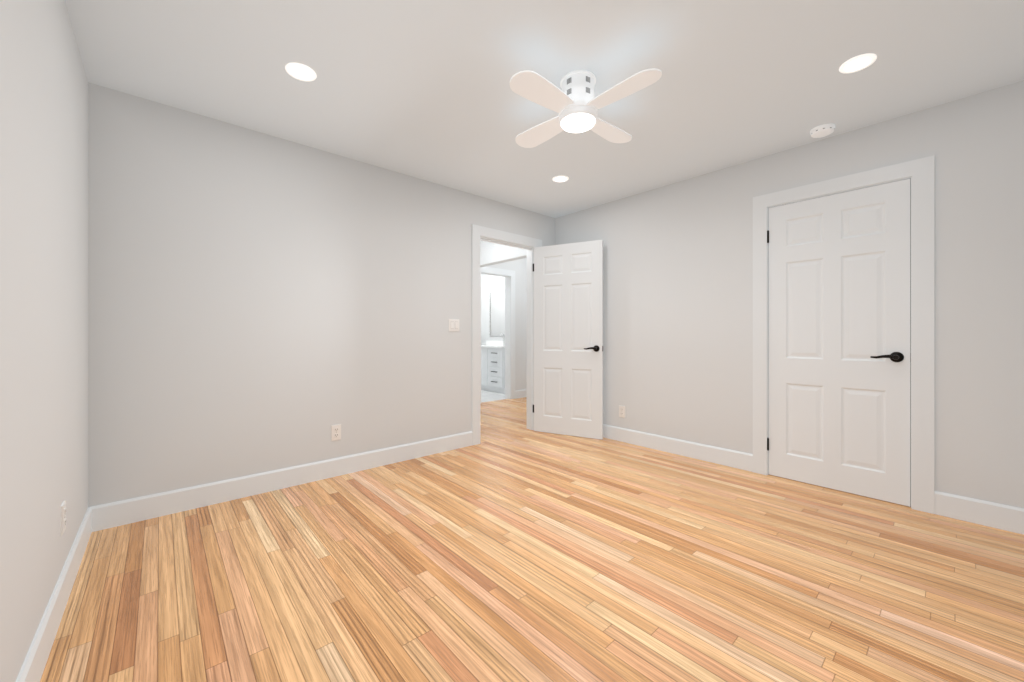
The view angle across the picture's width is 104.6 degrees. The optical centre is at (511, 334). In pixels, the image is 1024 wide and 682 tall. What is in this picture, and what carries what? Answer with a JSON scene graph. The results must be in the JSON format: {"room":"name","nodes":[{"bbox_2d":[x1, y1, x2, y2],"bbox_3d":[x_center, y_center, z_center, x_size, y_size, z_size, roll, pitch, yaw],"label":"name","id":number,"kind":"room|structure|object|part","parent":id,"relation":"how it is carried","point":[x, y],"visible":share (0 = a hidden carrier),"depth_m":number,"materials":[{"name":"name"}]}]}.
{"room":"empty bedroom","nodes":[
{"label":"empty bedroom","id":0,"kind":"room"},
{"bbox_2d":[0,0,87,681],"bbox_3d":[-1.725,-0.150,1.410,0.120,2.440,5.700,0,0,-42],"label":"wall","id":1,"kind":"structure","parent":0,"point":[43,277],"depth_m":1.28,"materials":[{"name":"paint"}]},
{"bbox_2d":[16,506,95,681],"bbox_3d":[-1.083,1.002,0.790,0.014,0.135,3.640,0,0,-42],"label":"baseboard","id":2,"kind":"structure","parent":1,"relation":"attached to","point":[32,669],"depth_m":1.42,"materials":[{"name":"grey paint"}]},
{"bbox_2d":[61,500,65,534],"bbox_3d":[-1.790,0.730,1.579,0.009,0.115,0.070,0,0,-42],"label":"outlet","id":3,"kind":"object","parent":1,"relation":"attached to","point":[63,516],"visible":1,"depth_m":1.56,"materials":[{"name":"white plastic"}]},
{"bbox_2d":[88,82,554,506],"bbox_3d":[-0.300,-0.150,4.005,5.700,2.440,0.120,0,0,-42],"label":"wall","id":4,"kind":"structure","parent":0,"point":[259,302],"depth_m":2.66,"materials":[{"name":"paint"}]},
{"bbox_2d":[96,431,471,530],"bbox_3d":[-1.330,1.002,2.998,2.522,0.135,0.014,0,0,-42],"label":"baseboard","id":5,"kind":"structure","parent":4,"relation":"attached to","point":[138,509],"depth_m":2.66,"materials":[{"name":"grey paint"}]},
{"bbox_2d":[331,424,340,440],"bbox_3d":[-1.333,0.740,2.999,0.070,0.115,0.009,0,0,-42],"label":"outlet","id":6,"kind":"object","parent":4,"relation":"attached to","point":[335,432],"visible":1,"depth_m":2.99,"materials":[{"name":"white plastic"}]},
{"bbox_2d":[449,319,458,330],"bbox_3d":[-0.541,-0.090,3.703,0.115,0.115,0.010,0,0,-42],"label":"light switch","id":7,"kind":"object","parent":4,"relation":"attached to","point":[453,324],"visible":1,"depth_m":3.70,"materials":[{"name":"white plastic"}]},
{"bbox_2d":[472,224,541,444],"bbox_3d":[-0.072,-0.001,4.208,0.968,2.142,0.156,0,0,-42],"label":"trim","id":8,"kind":"structure","parent":4,"relation":"attached to","point":[491,235],"depth_m":3.99,"materials":[{"name":"grey paint"}]},
{"bbox_2d":[534,240,602,438],"bbox_3d":[0.586,0.048,4.217,0.773,2.032,0.151,0,0,28],"label":"interior door","id":9,"kind":"structure","parent":8,"relation":"attached to","point":[568,339],"depth_m":4.18,"materials":[{"name":"white paint"}]},
{"bbox_2d":[481,274,504,344],"bbox_3d":[0.479,-0.150,7.324,0.120,2.440,3.800,0,0,-42],"label":"wall","id":10,"kind":"structure","parent":0,"point":[490,283],"depth_m":8.35,"materials":[{"name":"paint"}]},
{"bbox_2d":[489,290,504,335],"bbox_3d":[-0.142,-0.430,7.916,0.019,0.924,0.974,0,0,-42],"label":"bathroom mirror","id":11,"kind":"object","parent":10,"relation":"attached to","point":[496,313],"visible":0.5,"depth_m":8.10,"materials":[{"name":"clear glass"}]},
{"bbox_2d":[481,390,505,402],"bbox_3d":[-0.802,1.100,7.349,2.000,0.060,2.060,0,0,-42],"label":"floor","id":12,"kind":"structure","parent":0,"point":[487,396],"depth_m":6.86,"materials":[{"name":"white tile"}]},
{"bbox_2d":[481,333,504,393],"bbox_3d":[-0.356,0.520,7.725,0.582,1.100,1.180,0,0,-42],"label":"bathroom vanity","id":13,"kind":"object","parent":12,"relation":"on","point":[492,366],"visible":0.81,"depth_m":7.36,"materials":[{"name":"white paint"}]},
{"bbox_2d":[480,240,526,266],"bbox_3d":[-0.085,-1.190,5.402,0.120,0.360,1.680,0,0,-42],"label":"ceiling","id":14,"kind":"structure","parent":0,"point":[492,253],"depth_m":5.44,"materials":[{"name":"paint"}]},
{"bbox_2d":[485,258,526,389],"bbox_3d":[-1.498,-0.150,5.349,5.460,2.440,0.120,0,0,-42],"label":"wall","id":15,"kind":"structure","parent":0,"point":[519,267],"depth_m":6.73,"materials":[{"name":"paint"}]},
{"bbox_2d":[480,267,514,403],"bbox_3d":[-0.299,-0.001,6.417,0.810,2.142,0.156,0,0,-42],"label":"trim","id":16,"kind":"structure","parent":15,"relation":"attached to","point":[509,275],"depth_m":6.59,"materials":[{"name":"grey paint"}]},
{"bbox_2d":[515,389,526,398],"bbox_3d":[0.305,1.002,6.865,0.690,0.135,0.014,0,0,-42],"label":"baseboard","id":17,"kind":"structure","parent":15,"relation":"attached to","point":[518,393],"depth_m":6.71,"materials":[{"name":"grey paint"}]},
{"bbox_2d":[40,397,1023,681],"bbox_3d":[0.378,1.100,3.243,5.700,0.060,5.640,0,0,-42],"label":"floor","id":18,"kind":"structure","parent":0,"point":[510,547],"depth_m":1.72,"materials":[{"name":"brown wood"}]},
{"bbox_2d":[65,0,1023,217],"bbox_3d":[-0.307,-1.410,4.012,5.700,0.080,7.700,0,0,-42],"label":"ceiling","id":19,"kind":"structure","parent":0,"point":[420,89],"depth_m":2.06,"materials":[{"name":"paint"}]},
{"bbox_2d":[285,63,315,80],"bbox_3d":[-1.099,-1.367,2.061,0.144,0.006,0.144,0,0,-42],"label":"recessed light","id":20,"kind":"object","parent":19,"relation":"in","point":[299,71],"visible":1,"depth_m":2.05,"materials":[{"name":"white plastic"}]},
{"bbox_2d":[552,176,568,181],"bbox_3d":[0.427,-1.367,3.474,0.144,0.006,0.144,0,0,-42],"label":"recessed light","id":21,"kind":"object","parent":19,"relation":"in","point":[560,179],"visible":1,"depth_m":3.47,"materials":[{"name":"white plastic"}]},
{"bbox_2d":[510,68,661,147],"bbox_3d":[0.357,-1.244,2.140,0.706,0.252,0.706,0,0,3],"label":"ceiling fan","id":22,"kind":"object","parent":19,"relation":"attached to","point":[575,103],"visible":1,"depth_m":2.05,"materials":[{"name":"white wood"}]},
{"bbox_2d":[810,124,834,137],"bbox_3d":[2.064,-1.350,2.629,0.132,0.040,0.132,0,0,-42],"label":"smoke detector","id":23,"kind":"object","parent":19,"relation":"attached to","point":[823,130],"visible":1,"depth_m":2.60,"materials":[{"name":"white plastic"}]},
{"bbox_2d":[839,53,876,72],"bbox_3d":[1.744,-1.367,1.996,0.144,0.006,0.144,0,0,-42],"label":"recessed light","id":24,"kind":"object","parent":19,"relation":"in","point":[857,63],"visible":1,"depth_m":1.99,"materials":[{"name":"white plastic"}]},
{"bbox_2d":[555,80,1023,508],"bbox_3d":[1.811,-0.150,3.274,0.120,2.440,3.780,0,0,-42],"label":"wall","id":25,"kind":"structure","parent":0,"point":[677,310],"depth_m":2.83,"materials":[{"name":"paint"}]},
{"bbox_2d":[619,405,624,417],"bbox_3d":[1.104,0.770,3.970,0.009,0.115,0.070,0,0,-42],"label":"outlet","id":26,"kind":"object","parent":25,"relation":"attached to","point":[621,411],"visible":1,"depth_m":3.97,"materials":[{"name":"white plastic"}]},
{"bbox_2d":[603,424,752,471],"bbox_3d":[1.194,1.002,3.866,0.014,0.135,2.077,0,0,-42],"label":"baseboard","id":27,"kind":"structure","parent":25,"relation":"attached to","point":[727,457],"depth_m":3.49,"materials":[{"name":"grey paint"}]},
{"bbox_2d":[753,155,933,513],"bbox_3d":[2.242,-0.001,2.760,0.196,2.142,0.968,0,0,-42],"label":"door","id":28,"kind":"structure","parent":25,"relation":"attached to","point":[919,172],"depth_m":2.67,"materials":[{"name":"grey paint"}]},
{"bbox_3d":[2.223,0.048,2.748,0.151,2.032,0.773,0,0,-42],"label":"closet door","id":29,"kind":"part","parent":28,"relation":"part of","materials":[{"name":"white wood"}]},
{"bbox_2d":[905,178,910,352],"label":"door frame","id":30,"kind":"structure","parent":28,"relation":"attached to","point":[910,339],"depth_m":2.46,"materials":[{"name":"white paint"}]},
{"bbox_2d":[910,362,910,506],"label":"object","id":31,"kind":"object","parent":28,"relation":"attached to","point":[910,362],"depth_m":2.46,"materials":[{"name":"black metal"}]},
{"bbox_2d":[934,491,1023,534],"bbox_3d":[2.727,1.002,2.145,0.014,0.135,0.595,0,0,-42],"label":"baseboard","id":32,"kind":"structure","parent":25,"relation":"attached to","point":[995,515],"depth_m":2.23,"materials":[{"name":"grey paint"}]}
]}

